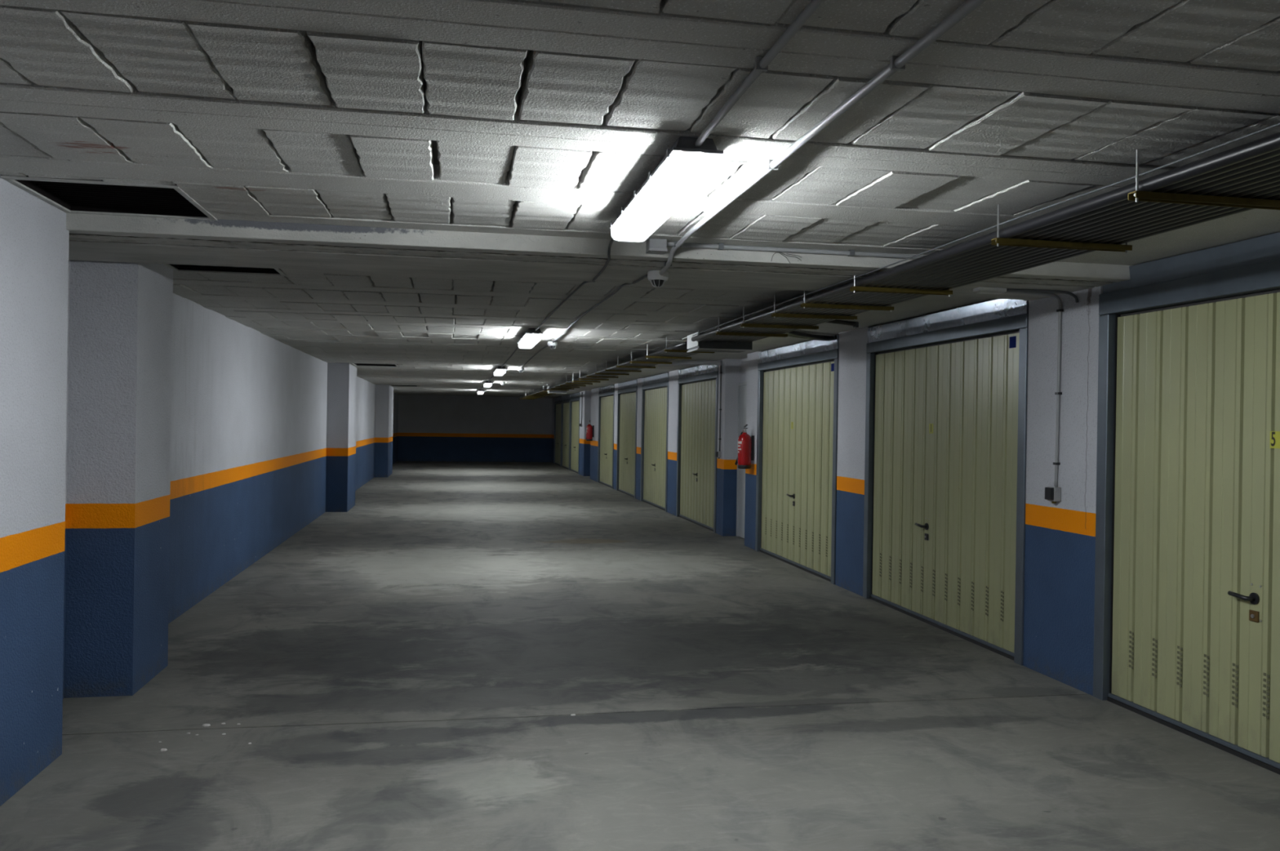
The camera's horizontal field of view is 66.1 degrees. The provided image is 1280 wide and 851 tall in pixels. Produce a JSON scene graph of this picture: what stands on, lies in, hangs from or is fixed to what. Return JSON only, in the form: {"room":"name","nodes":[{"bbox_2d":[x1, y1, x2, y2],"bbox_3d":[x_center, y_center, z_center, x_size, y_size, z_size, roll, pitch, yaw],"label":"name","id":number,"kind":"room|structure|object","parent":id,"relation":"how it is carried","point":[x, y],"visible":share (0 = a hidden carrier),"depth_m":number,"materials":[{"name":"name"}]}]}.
{"room":"parking garage","nodes":[
{"label":"parking garage","id":0,"kind":"room"},
{"bbox_2d":[0,173,398,805],"bbox_3d":[-4.766,0.163,14.620,0.584,2.460,42.500,1,0,-11],"label":"wall","id":1,"kind":"structure","parent":0,"point":[156,444],"depth_m":5.25,"materials":[{"name":"white paint"}]},
{"bbox_2d":[397,394,551,462],"bbox_3d":[-5.870,0.095,36.165,6.500,2.460,0.250,1,0,-11],"label":"wall","id":2,"kind":"structure","parent":0,"point":[431,428],"depth_m":36.00,"materials":[{"name":"paint"}]},
{"bbox_2d":[0,0,1279,397],"bbox_3d":[-1.910,-1.029,15.029,6.600,0.311,43.346,1,0,-11],"label":"ceiling","id":3,"kind":"structure","parent":0,"point":[428,182],"depth_m":3.10,"materials":[{"name":"paint"}]},
{"bbox_2d":[0,174,217,220],"bbox_3d":[-2.146,-0.956,4.047,0.620,0.064,0.640,1,0,-11],"label":"ceiling opening","id":4,"kind":"object","parent":3,"relation":"attached to","point":[95,197],"visible":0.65,"depth_m":4.13,"materials":[{"name":"black"}]},
{"bbox_2d":[164,263,286,275],"bbox_3d":[-2.444,-0.964,5.680,0.640,0.064,0.760,1,0,-11],"label":"ventilation unit","id":5,"kind":"object","parent":3,"relation":"attached to","point":[179,268],"visible":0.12,"depth_m":6.02,"materials":[{"name":"black metal"}]},
{"bbox_2d":[351,362,399,366],"bbox_3d":[-4.328,-1.018,16.081,0.700,0.064,0.780,1,0,-11],"label":"ventilation unit","id":6,"kind":"object","parent":3,"relation":"attached to","point":[355,364],"visible":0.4,"depth_m":16.43,"materials":[{"name":"black metal"}]},
{"bbox_2d":[389,384,418,386],"bbox_3d":[-6.179,-1.069,25.745,0.710,0.064,0.900,1,0,-11],"label":"ventilation unit","id":7,"kind":"object","parent":3,"relation":"attached to","point":[389,384],"visible":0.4,"depth_m":26.14,"materials":[{"name":"grey metal"}]},
{"bbox_2d":[476,389,484,394],"bbox_3d":[-4.623,-0.967,28.482,0.171,0.110,1.250,1,0,-11],"label":"ceiling light","id":8,"kind":"object","parent":3,"relation":"attached to","point":[479,392],"visible":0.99,"depth_m":27.97,"materials":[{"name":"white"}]},
{"bbox_2d":[483,380,492,386],"bbox_3d":[-3.453,-0.934,22.292,0.171,0.110,1.250,1,0,-11],"label":"ceiling light","id":9,"kind":"object","parent":3,"relation":"attached to","point":[486,384],"visible":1,"depth_m":21.78,"materials":[{"name":"white plastic"}]},
{"bbox_2d":[493,365,506,375],"bbox_3d":[-2.339,-0.903,16.396,0.171,0.110,1.250,1,0,-11],"label":"ceiling light","id":10,"kind":"object","parent":3,"relation":"attached to","point":[500,371],"visible":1,"depth_m":15.89,"materials":[{"name":"white plastic"}]},
{"bbox_2d":[501,345,519,367],"bbox_3d":[-1.723,-0.930,13.159,0.031,0.028,5.370,1,0,-11],"label":"conduit","id":11,"kind":"object","parent":3,"relation":"attached to","point":[518,345],"visible":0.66,"depth_m":13.25,"materials":[{"name":"grey plastic"}]},
{"bbox_2d":[517,367,524,372],"bbox_3d":[-1.957,-0.911,16.133,0.112,0.086,0.112,1,0,-11],"label":"ceiling detector","id":12,"kind":"object","parent":3,"relation":"attached to","point":[521,370],"visible":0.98,"depth_m":16.10,"materials":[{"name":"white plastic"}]},
{"bbox_2d":[517,328,542,347],"bbox_3d":[-1.114,-0.870,9.911,0.171,0.110,1.250,1,0,-11],"label":"ceiling light","id":13,"kind":"object","parent":3,"relation":"attached to","point":[531,337],"visible":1,"depth_m":9.47,"materials":[{"name":"white plastic"}]},
{"bbox_2d":[520,345,548,368],"bbox_3d":[-1.472,-0.929,13.486,0.047,0.021,5.220,1,0,-11],"label":"conduit","id":14,"kind":"object","parent":3,"relation":"attached to","point":[546,345],"visible":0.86,"depth_m":12.76,"materials":[{"name":"grey plastic"}]},
{"bbox_2d":[535,387,555,394],"bbox_3d":[-2.465,-0.899,25.736,0.520,0.160,0.038,1,0,-11],"label":"strut","id":15,"kind":"object","parent":3,"relation":"attached to","point":[536,388],"visible":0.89,"depth_m":25.70,"materials":[{"name":"yellow metal"}]},
{"bbox_2d":[547,341,557,349],"bbox_3d":[-0.963,-0.883,10.845,0.112,0.086,0.112,1,0,-11],"label":"ceiling detector","id":16,"kind":"object","parent":3,"relation":"attached to","point":[552,345],"visible":0.99,"depth_m":10.81,"materials":[{"name":"white plastic"}]},
{"bbox_2d":[546,384,566,393],"bbox_3d":[-1.988,-0.867,23.546,0.426,0.196,0.428,1,0,-11],"label":"cable box","id":17,"kind":"object","parent":3,"relation":"hanging from","point":[548,391],"visible":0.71,"depth_m":23.35,"materials":[{"name":"grey plastic"}]},
{"bbox_2d":[546,383,568,390],"bbox_3d":[-1.908,-0.883,22.788,0.520,0.160,0.038,1,0,-11],"label":"strut","id":18,"kind":"object","parent":3,"relation":"attached to","point":[547,384],"visible":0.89,"depth_m":22.75,"materials":[{"name":"yellow metal"}]},
{"bbox_2d":[550,382,573,389],"bbox_3d":[-1.722,-0.878,21.805,0.520,0.160,0.038,1,0,-11],"label":"strut","id":19,"kind":"object","parent":3,"relation":"attached to","point":[551,388],"visible":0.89,"depth_m":21.80,"materials":[{"name":"yellow metal"}]},
{"bbox_2d":[555,386,579,387],"bbox_3d":[-1.536,-0.873,20.823,0.520,0.160,0.038,1,0,-11],"label":"strut","id":20,"kind":"object","parent":3,"relation":"attached to","point":[555,386],"visible":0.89,"depth_m":20.80,"materials":[{"name":"yellow metal"}]},
{"bbox_2d":[560,377,586,386],"bbox_3d":[-1.351,-0.868,19.840,0.520,0.160,0.038,1,0,-11],"label":"strut","id":21,"kind":"object","parent":3,"relation":"attached to","point":[561,384],"visible":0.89,"depth_m":19.82,"materials":[{"name":"yellow metal"}]},
{"bbox_2d":[535,232,616,330],"bbox_3d":[-0.489,-0.863,6.780,0.103,0.094,5.146,1,0,-10],"label":"conduit","id":22,"kind":"object","parent":3,"relation":"attached to","point":[614,235],"visible":0.87,"depth_m":5.50,"materials":[{"name":"grey plastic"}]},
{"bbox_2d":[565,375,592,384],"bbox_3d":[-1.165,-0.863,18.857,0.520,0.160,0.038,1,0,-11],"label":"strut","id":23,"kind":"object","parent":3,"relation":"attached to","point":[566,375],"visible":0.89,"depth_m":18.85,"materials":[{"name":"yellow metal"}]},
{"bbox_2d":[571,380,599,382],"bbox_3d":[-0.980,-0.858,17.875,0.520,0.160,0.038,1,0,-11],"label":"strut","id":24,"kind":"object","parent":3,"relation":"attached to","point":[571,380],"visible":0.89,"depth_m":17.84,"materials":[{"name":"yellow metal"}]},
{"bbox_2d":[578,370,608,380],"bbox_3d":[-0.794,-0.853,16.892,0.520,0.160,0.038,1,0,-11],"label":"strut","id":25,"kind":"object","parent":3,"relation":"attached to","point":[580,378],"visible":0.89,"depth_m":16.87,"materials":[{"name":"yellow metal"}]},
{"bbox_2d":[552,274,647,342],"bbox_3d":[-0.460,-0.866,8.020,0.064,0.094,5.580,1,0,-11],"label":"conduit","id":26,"kind":"object","parent":3,"relation":"attached to","point":[645,276],"visible":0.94,"depth_m":7.04,"materials":[{"name":"grey plastic"}]},
{"bbox_2d":[586,374,618,377],"bbox_3d":[-0.608,-0.847,15.909,0.520,0.160,0.038,1,0,-11],"label":"strut","id":27,"kind":"object","parent":3,"relation":"attached to","point":[587,375],"visible":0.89,"depth_m":15.89,"materials":[{"name":"yellow metal"}]},
{"bbox_2d":[595,364,629,375],"bbox_3d":[-0.422,-0.842,14.927,0.520,0.160,0.038,1,0,-11],"label":"strut","id":28,"kind":"object","parent":3,"relation":"attached to","point":[596,373],"visible":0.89,"depth_m":14.91,"materials":[{"name":"yellow metal"}]},
{"bbox_2d":[547,341,687,389],"bbox_3d":[-0.860,-0.825,16.351,0.044,0.044,14.100,1,0,-11],"label":"pipe","id":29,"kind":"object","parent":3,"relation":"attached to","point":[685,343],"visible":0.69,"depth_m":11.83,"materials":[{"name":"grey metal"}]},
{"bbox_2d":[551,345,687,389],"bbox_3d":[-0.815,-0.824,16.359,0.044,0.044,14.100,1,0,-11],"label":"pipe","id":30,"kind":"object","parent":3,"relation":"attached to","point":[686,345],"visible":0.17,"depth_m":11.70,"materials":[{"name":"grey metal"}]},
{"bbox_2d":[553,346,687,389],"bbox_3d":[-0.771,-0.824,16.367,0.044,0.044,14.100,1,0,-11],"label":"pipe","id":31,"kind":"object","parent":3,"relation":"attached to","point":[686,347],"visible":0.23,"depth_m":12.05,"materials":[{"name":"grey metal"}]},
{"bbox_2d":[555,348,687,389],"bbox_3d":[-0.726,-0.823,16.376,0.045,0.044,14.100,1,0,-11],"label":"pipe","id":32,"kind":"object","parent":3,"relation":"attached to","point":[685,348],"visible":0.2,"depth_m":12.57,"materials":[{"name":"grey metal"}]},
{"bbox_2d":[559,351,685,389],"bbox_3d":[-0.638,-0.822,16.393,0.044,0.044,14.100,1,0,-11],"label":"pipe","id":33,"kind":"object","parent":3,"relation":"attached to","point":[683,352],"visible":0.2,"depth_m":12.81,"materials":[{"name":"grey metal"}]},
{"bbox_2d":[557,349,688,389],"bbox_3d":[-0.682,-0.822,16.384,0.044,0.044,14.100,1,0,-11],"label":"pipe","id":34,"kind":"object","parent":3,"relation":"attached to","point":[687,349],"visible":0.2,"depth_m":12.69,"materials":[{"name":"grey metal"}]},
{"bbox_2d":[604,368,641,372],"bbox_3d":[-0.237,-0.837,13.944,0.520,0.160,0.038,1,0,-11],"label":"strut","id":35,"kind":"object","parent":3,"relation":"attached to","point":[606,370],"visible":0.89,"depth_m":13.93,"materials":[{"name":"yellow metal"}]},
{"bbox_2d":[572,352,694,386],"bbox_3d":[-0.549,-0.820,16.409,0.044,0.044,14.100,1,0,-11],"label":"pipe","id":36,"kind":"object","parent":3,"relation":"attached to","point":[690,353],"visible":0.12,"depth_m":12.62,"materials":[{"name":"grey metal"}]},
{"bbox_2d":[616,355,655,368],"bbox_3d":[-0.051,-0.832,12.962,0.520,0.160,0.038,1,0,-11],"label":"strut","id":37,"kind":"object","parent":3,"relation":"attached to","point":[635,366],"visible":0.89,"depth_m":12.95,"materials":[{"name":"yellow metal"}]},
{"bbox_2d":[574,352,698,386],"bbox_3d":[-0.504,-0.820,16.418,0.044,0.044,14.100,1,0,-11],"label":"pipe","id":38,"kind":"object","parent":3,"relation":"attached to","point":[695,353],"visible":0.17,"depth_m":12.65,"materials":[{"name":"grey metal"}]},
{"bbox_2d":[584,352,689,382],"bbox_3d":[-0.593,-0.821,16.401,0.044,0.044,14.100,1,0,-11],"label":"pipe","id":39,"kind":"object","parent":3,"relation":"attached to","point":[686,353],"visible":0.19,"depth_m":12.51,"materials":[{"name":"grey metal"}]},
{"bbox_2d":[629,350,671,364],"bbox_3d":[0.135,-0.827,11.979,0.520,0.160,0.038,1,0,-11],"label":"strut","id":40,"kind":"object","parent":3,"relation":"attached to","point":[631,361],"visible":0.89,"depth_m":11.96,"materials":[{"name":"yellow metal"}]},
{"bbox_2d":[645,238,667,253],"bbox_3d":[0.080,-0.865,4.748,0.090,0.061,0.090,1,0,-11],"label":"junction box","id":41,"kind":"object","parent":3,"relation":"attached to","point":[654,246],"visible":1,"depth_m":4.71,"materials":[{"name":"grey plastic"}]},
{"bbox_2d":[647,270,668,288],"bbox_3d":[0.096,-0.777,5.235,0.112,0.086,0.112,1,0,-11],"label":"ceiling detector","id":42,"kind":"object","parent":3,"relation":"attached to","point":[658,280],"visible":0.94,"depth_m":5.20,"materials":[{"name":"white plastic"}]},
{"bbox_2d":[609,136,723,239],"bbox_3d":[0.063,-0.837,3.620,0.171,0.110,1.250,1,0,-11],"label":"ceiling light","id":43,"kind":"object","parent":3,"relation":"attached to","point":[686,166],"visible":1,"depth_m":3.33,"materials":[{"name":"white plastic"}]},
{"bbox_2d":[645,343,691,359],"bbox_3d":[0.320,-0.822,10.996,0.520,0.160,0.038,1,0,-11],"label":"strut","id":44,"kind":"object","parent":3,"relation":"attached to","point":[651,357],"visible":0.89,"depth_m":10.98,"materials":[{"name":"yellow metal"}]},
{"bbox_2d":[657,360,721,366],"bbox_3d":[0.643,-0.858,13.550,1.041,0.063,0.228,1,0,35],"label":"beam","id":45,"kind":"structure","parent":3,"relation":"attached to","point":[684,362],"depth_m":13.39,"materials":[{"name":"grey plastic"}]},
{"bbox_2d":[664,336,715,353],"bbox_3d":[0.506,-0.817,10.014,0.520,0.160,0.038,1,0,-11],"label":"strut","id":46,"kind":"object","parent":3,"relation":"attached to","point":[666,350],"visible":0.62,"depth_m":9.98,"materials":[{"name":"yellow metal"}]},
{"bbox_2d":[687,329,752,352],"bbox_3d":[0.746,-0.792,9.250,0.521,0.196,0.428,1,0,-11],"label":"cable box","id":47,"kind":"object","parent":3,"relation":"hanging from","point":[704,346],"visible":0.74,"depth_m":9.07,"materials":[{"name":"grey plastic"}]},
{"bbox_2d":[715,315,787,337],"bbox_3d":[0.918,-0.806,8.046,0.600,0.160,0.038,1,0,-11],"label":"strut","id":48,"kind":"object","parent":3,"relation":"attached to","point":[718,332],"visible":0.89,"depth_m":8.03,"materials":[{"name":"yellow metal"}]},
{"bbox_2d":[694,0,824,146],"bbox_3d":[0.664,-0.859,0.416,0.034,0.035,5.300,1,0,-11],"label":"conduit","id":49,"kind":"object","parent":3,"relation":"attached to","point":[762,64],"visible":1,"depth_m":2.36,"materials":[{"name":"grey plastic"}]},
{"bbox_2d":[740,306,818,329],"bbox_3d":[1.048,-0.802,7.359,0.600,0.160,0.038,1,0,-11],"label":"strut","id":50,"kind":"object","parent":3,"relation":"attached to","point":[747,325],"visible":0.89,"depth_m":7.34,"materials":[{"name":"yellow metal"}]},
{"bbox_2d":[771,251,801,262],"bbox_3d":[0.723,-0.835,4.880,0.158,0.069,0.063,1,0,-5],"label":"loose wire","id":51,"kind":"object","parent":3,"relation":"attached to","point":[779,251],"visible":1,"depth_m":4.87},
{"bbox_2d":[666,241,924,258],"bbox_3d":[0.834,-0.870,4.901,1.445,0.030,0.028,1,0,-11],"label":"conduit","id":52,"kind":"object","parent":3,"relation":"attached to","point":[719,246],"visible":0.84,"depth_m":4.88,"materials":[{"name":"grey plastic"}]},
{"bbox_2d":[782,333,831,340],"bbox_3d":[1.447,-0.846,9.011,0.212,0.052,1.174,1,0,33],"label":"pipe","id":53,"kind":"object","parent":3,"relation":"attached to","point":[783,333],"visible":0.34,"depth_m":9.25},
{"bbox_2d":[787,334,828,341],"bbox_3d":[1.442,-0.846,9.070,0.223,0.052,1.154,1,0,32],"label":"pipe","id":54,"kind":"object","parent":3,"relation":"attached to","point":[788,335],"visible":0.13,"depth_m":9.32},
{"bbox_2d":[786,330,834,340],"bbox_3d":[1.453,-0.846,8.954,0.202,0.052,1.194,1,0,33],"label":"pipe","id":55,"kind":"object","parent":3,"relation":"attached to","point":[793,332],"visible":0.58,"depth_m":9.22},
{"bbox_2d":[771,293,857,320],"bbox_3d":[1.182,-0.798,6.651,0.600,0.160,0.038,1,0,-11],"label":"strut","id":56,"kind":"object","parent":3,"relation":"attached to","point":[774,314],"visible":0.89,"depth_m":6.63,"materials":[{"name":"yellow metal"}]},
{"bbox_2d":[659,0,986,275],"bbox_3d":[1.124,-0.814,-0.270,0.059,0.107,11.061,1,0,-11],"label":"conduit","id":57,"kind":"object","parent":3,"relation":"attached to","point":[897,63],"visible":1,"depth_m":2.62,"materials":[{"name":"grey plastic"}]},
{"bbox_2d":[826,319,858,327],"bbox_3d":[1.611,-0.852,8.098,0.636,0.044,0.059,1,0,-43],"label":"conduit","id":58,"kind":"object","parent":3,"relation":"attached to","point":[855,324],"visible":0.61,"depth_m":8.19,"materials":[{"name":"metal"}]},
{"bbox_2d":[800,290,893,311],"bbox_3d":[1.288,-0.795,6.091,0.600,0.160,0.038,1,0,-11],"label":"strut","id":59,"kind":"object","parent":3,"relation":"attached to","point":[804,304],"visible":0.84,"depth_m":6.08,"materials":[{"name":"yellow metal"}]},
{"bbox_2d":[849,275,952,296],"bbox_3d":[1.420,-0.756,5.333,0.580,0.089,0.038,1,0,-11],"label":"strut","id":60,"kind":"object","parent":3,"relation":"attached to","point":[870,289],"visible":0.89,"depth_m":5.32,"materials":[{"name":"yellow metal"}]},
{"bbox_2d":[691,132,1279,341],"bbox_3d":[1.851,-0.749,1.763,0.044,0.042,14.685,1,0,-11],"label":"pipe","id":61,"kind":"object","parent":3,"relation":"attached to","point":[1271,143],"visible":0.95,"depth_m":3.49,"materials":[{"name":"grey metal"}]},
{"bbox_2d":[692,122,1279,335],"bbox_3d":[1.187,-0.803,5.156,0.023,0.025,7.700,1,0,-11],"label":"cable","id":62,"kind":"object","parent":61,"relation":"on","point":[1278,123],"visible":1,"depth_m":3.48,"materials":[{"name":"grey plastic"}]},
{"bbox_2d":[696,149,1279,341],"bbox_3d":[1.895,-0.749,1.771,0.044,0.042,14.685,1,0,-11],"label":"pipe","id":63,"kind":"object","parent":3,"relation":"attached to","point":[1276,153],"visible":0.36,"depth_m":3.53,"materials":[{"name":"grey metal"}]},
{"bbox_2d":[973,286,1006,293],"bbox_3d":[2.022,-0.778,5.680,0.170,0.028,0.080,1,0,-11],"label":"recessed light","id":64,"kind":"object","parent":3,"relation":"in","point":[981,290],"visible":1,"depth_m":5.65,"materials":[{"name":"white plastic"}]},
{"bbox_2d":[701,155,1279,342],"bbox_3d":[1.940,-0.748,1.780,0.044,0.042,14.685,1,0,-11],"label":"pipe","id":65,"kind":"object","parent":3,"relation":"attached to","point":[1276,158],"visible":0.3,"depth_m":3.61,"materials":[{"name":"grey metal"}]},
{"bbox_2d":[706,160,1279,342],"bbox_3d":[1.984,-0.747,1.788,0.045,0.042,14.685,1,0,-11],"label":"pipe","id":66,"kind":"object","parent":3,"relation":"attached to","point":[1274,164],"visible":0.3,"depth_m":3.66,"materials":[{"name":"grey metal"}]},
{"bbox_2d":[711,165,1279,342],"bbox_3d":[2.028,-0.747,1.796,0.045,0.042,14.685,1,0,-11],"label":"pipe","id":67,"kind":"object","parent":3,"relation":"attached to","point":[1276,169],"visible":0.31,"depth_m":3.71,"materials":[{"name":"grey metal"}]},
{"bbox_2d":[715,171,1279,342],"bbox_3d":[2.073,-0.746,1.805,0.044,0.042,14.685,1,0,-11],"label":"pipe","id":68,"kind":"object","parent":3,"relation":"attached to","point":[1277,174],"visible":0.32,"depth_m":3.78,"materials":[{"name":"grey metal"}]},
{"bbox_2d":[720,176,1279,342],"bbox_3d":[2.117,-0.745,1.813,0.045,0.042,14.685,1,0,-11],"label":"pipe","id":69,"kind":"object","parent":3,"relation":"attached to","point":[1276,179],"visible":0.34,"depth_m":3.88,"materials":[{"name":"grey metal"}]},
{"bbox_2d":[724,181,1279,342],"bbox_3d":[2.162,-0.745,1.822,0.044,0.042,14.685,1,0,-11],"label":"pipe","id":70,"kind":"object","parent":3,"relation":"attached to","point":[1275,184],"visible":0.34,"depth_m":3.92,"materials":[{"name":"grey metal"}]},
{"bbox_2d":[730,185,1279,342],"bbox_3d":[2.206,-0.744,1.830,0.044,0.042,14.685,1,0,-11],"label":"pipe","id":71,"kind":"object","parent":3,"relation":"attached to","point":[1277,188],"visible":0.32,"depth_m":4.12,"materials":[{"name":"grey metal"}]},
{"bbox_2d":[735,190,1279,342],"bbox_3d":[2.250,-0.744,1.839,0.045,0.042,14.685,1,0,-11],"label":"pipe","id":72,"kind":"object","parent":3,"relation":"attached to","point":[1277,192],"visible":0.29,"depth_m":4.20,"materials":[{"name":"grey metal"}]},
{"bbox_2d":[739,194,1279,342],"bbox_3d":[2.295,-0.743,1.847,0.044,0.042,14.685,1,0,-11],"label":"pipe","id":73,"kind":"object","parent":3,"relation":"attached to","point":[1276,197],"visible":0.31,"depth_m":4.25,"materials":[{"name":"grey metal"}]},
{"bbox_2d":[744,198,1279,342],"bbox_3d":[2.339,-0.742,1.855,0.045,0.042,14.685,1,0,-11],"label":"pipe","id":74,"kind":"object","parent":3,"relation":"attached to","point":[1242,210],"visible":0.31,"depth_m":4.35,"materials":[{"name":"grey metal"}]},
{"bbox_2d":[1006,288,1078,302],"bbox_3d":[2.331,-0.751,5.696,0.446,0.070,0.019,1,0,-5],"label":"conduit","id":75,"kind":"object","parent":3,"relation":"attached to","point":[1075,296],"visible":1,"depth_m":5.69,"materials":[{"name":"grey plastic"}]},
{"bbox_2d":[991,204,1132,253],"bbox_3d":[1.694,-0.787,3.939,0.600,0.166,0.038,1,0,-11],"label":"strut","id":76,"kind":"object","parent":3,"relation":"attached to","point":[997,241],"visible":0.89,"depth_m":3.92,"materials":[{"name":"yellow metal"}]},
{"bbox_2d":[1128,148,1279,209],"bbox_3d":[1.844,-0.783,3.148,0.600,0.166,0.038,1,0,-11],"label":"strut","id":77,"kind":"object","parent":3,"relation":"attached to","point":[1144,196],"visible":1,"depth_m":3.13,"materials":[{"name":"yellow metal"}]},
{"bbox_2d":[0,461,1279,850],"bbox_3d":[-1.971,1.559,15.156,6.600,0.250,43.100,1,0,-11],"label":"floor","id":78,"kind":"structure","parent":0,"point":[408,668],"depth_m":4.95,"materials":[{"name":"concrete"}]},
{"bbox_2d":[551,285,1102,695],"bbox_3d":[0.985,0.247,15.707,0.650,2.460,42.500,1,0,-11],"label":"wall","id":79,"kind":"structure","parent":0,"point":[1060,552],"depth_m":6.09,"materials":[{"name":"white paint"}]},
{"bbox_2d":[553,395,561,466],"bbox_3d":[-2.788,0.187,34.397,0.222,2.378,2.370,1,0,-11],"label":"door","id":80,"kind":"structure","parent":79,"relation":"in","point":[557,403],"depth_m":34.64,"materials":[{"name":"beige metal"}]},
{"bbox_2d":[560,394,570,469],"bbox_3d":[-2.333,0.199,31.989,0.222,2.378,2.370,1,0,-11],"label":"door","id":81,"kind":"structure","parent":79,"relation":"in","point":[565,442],"depth_m":32.20,"materials":[{"name":"beige metal"}]},
{"bbox_2d":[568,391,580,473],"bbox_3d":[-1.880,0.212,29.592,0.222,2.378,2.350,1,0,-11],"label":"door","id":82,"kind":"structure","parent":79,"relation":"in","point":[575,399],"depth_m":29.78,"materials":[{"name":"beige metal"}]},
{"bbox_2d":[581,391,582,423],"bbox_3d":[-1.650,-0.504,27.876,0.021,0.895,0.022,1,0,-11],"label":"conduit","id":83,"kind":"object","parent":79,"relation":"attached to","point":[582,392],"visible":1,"depth_m":27.86,"materials":[{"name":"grey plastic"}]},
{"bbox_2d":[585,420,594,440],"bbox_3d":[-1.341,0.132,25.523,0.263,0.534,0.174,1,0,32],"label":"fire extinguisher","id":84,"kind":"object","parent":79,"relation":"attached to","point":[589,428],"visible":1,"depth_m":25.44,"materials":[{"name":"red metal"}]},
{"bbox_2d":[597,384,614,488],"bbox_3d":[-0.729,0.244,23.500,0.222,2.378,2.410,1,0,-11],"label":"door","id":85,"kind":"structure","parent":79,"relation":"in","point":[606,393],"depth_m":23.59,"materials":[{"name":"beige metal"}]},
{"bbox_2d":[616,378,637,497],"bbox_3d":[-0.197,0.258,20.685,0.222,2.378,2.320,1,0,-11],"label":"door","id":86,"kind":"structure","parent":79,"relation":"in","point":[628,390],"depth_m":20.75,"materials":[{"name":"beige metal"}]},
{"bbox_2d":[640,372,668,511],"bbox_3d":[0.340,0.273,17.845,0.222,2.378,2.380,1,0,-11],"label":"door","id":87,"kind":"structure","parent":79,"relation":"in","point":[655,388],"depth_m":17.87,"materials":[{"name":"beige metal"}]},
{"bbox_2d":[675,364,718,533],"bbox_3d":[0.925,0.289,14.745,0.222,2.378,2.430,1,0,-11],"label":"door","id":88,"kind":"structure","parent":79,"relation":"in","point":[698,385],"depth_m":14.72,"materials":[{"name":"beige metal"}]},
{"bbox_2d":[715,451,721,458],"bbox_3d":[1.063,0.400,13.352,0.065,0.097,0.076,1,0,-11],"label":"button","id":89,"kind":"object","parent":79,"relation":"attached to","point":[717,454],"visible":1,"depth_m":13.32,"materials":[{"name":"grey plastic"}]},
{"bbox_2d":[718,364,722,450],"bbox_3d":[1.092,-0.263,13.354,0.026,1.225,0.040,1,0,-11],"label":"conduit","id":90,"kind":"object","parent":79,"relation":"attached to","point":[720,372],"visible":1,"depth_m":13.35,"materials":[{"name":"grey plastic"}]},
{"bbox_2d":[736,382,746,537],"bbox_3d":[1.387,0.460,12.772,0.073,2.060,0.910,1,0,-11],"label":"pillar","id":91,"kind":"structure","parent":79,"relation":"in","point":[742,387],"depth_m":13.07,"materials":[{"name":"grey paint"}]},
{"bbox_2d":[734,424,754,468],"bbox_3d":[1.236,0.253,11.885,0.263,0.534,0.174,1,0,32],"label":"fire extinguisher","id":92,"kind":"object","parent":79,"relation":"attached to","point":[745,442],"visible":1,"depth_m":11.80,"materials":[{"name":"red metal"}]},
{"bbox_2d":[755,333,839,584],"bbox_3d":[1.722,0.312,10.532,0.222,2.378,2.485,1,0,-11],"label":"door","id":93,"kind":"structure","parent":79,"relation":"in","point":[797,422],"depth_m":10.39,"materials":[{"name":"beige metal"}]},
{"bbox_2d":[862,298,1028,665],"bbox_3d":[2.304,0.328,7.452,0.222,2.378,2.465,1,0,-11],"label":"door","id":94,"kind":"structure","parent":79,"relation":"in","point":[947,390],"depth_m":7.20,"materials":[{"name":"beige metal"}]},
{"bbox_2d":[1005,291,1063,486],"bbox_3d":[2.309,-0.213,5.793,0.465,1.151,0.047,1,0,-25],"label":"conduit","id":95,"kind":"object","parent":79,"relation":"attached to","point":[1060,310],"visible":0.92,"depth_m":5.87,"materials":[{"name":"grey plastic"}]},
{"bbox_2d":[1044,486,1061,502],"bbox_3d":[2.473,0.417,5.889,0.065,0.097,0.076,1,0,-11],"label":"button","id":96,"kind":"object","parent":79,"relation":"attached to","point":[1053,494],"visible":1,"depth_m":5.86,"materials":[{"name":"grey plastic"}]},
{"bbox_2d":[1093,231,1279,774],"bbox_3d":[2.880,0.343,4.401,0.222,2.380,2.335,1,0,-11],"label":"door","id":97,"kind":"structure","parent":79,"relation":"in","point":[1187,611],"depth_m":4.84,"materials":[{"name":"beige metal"}]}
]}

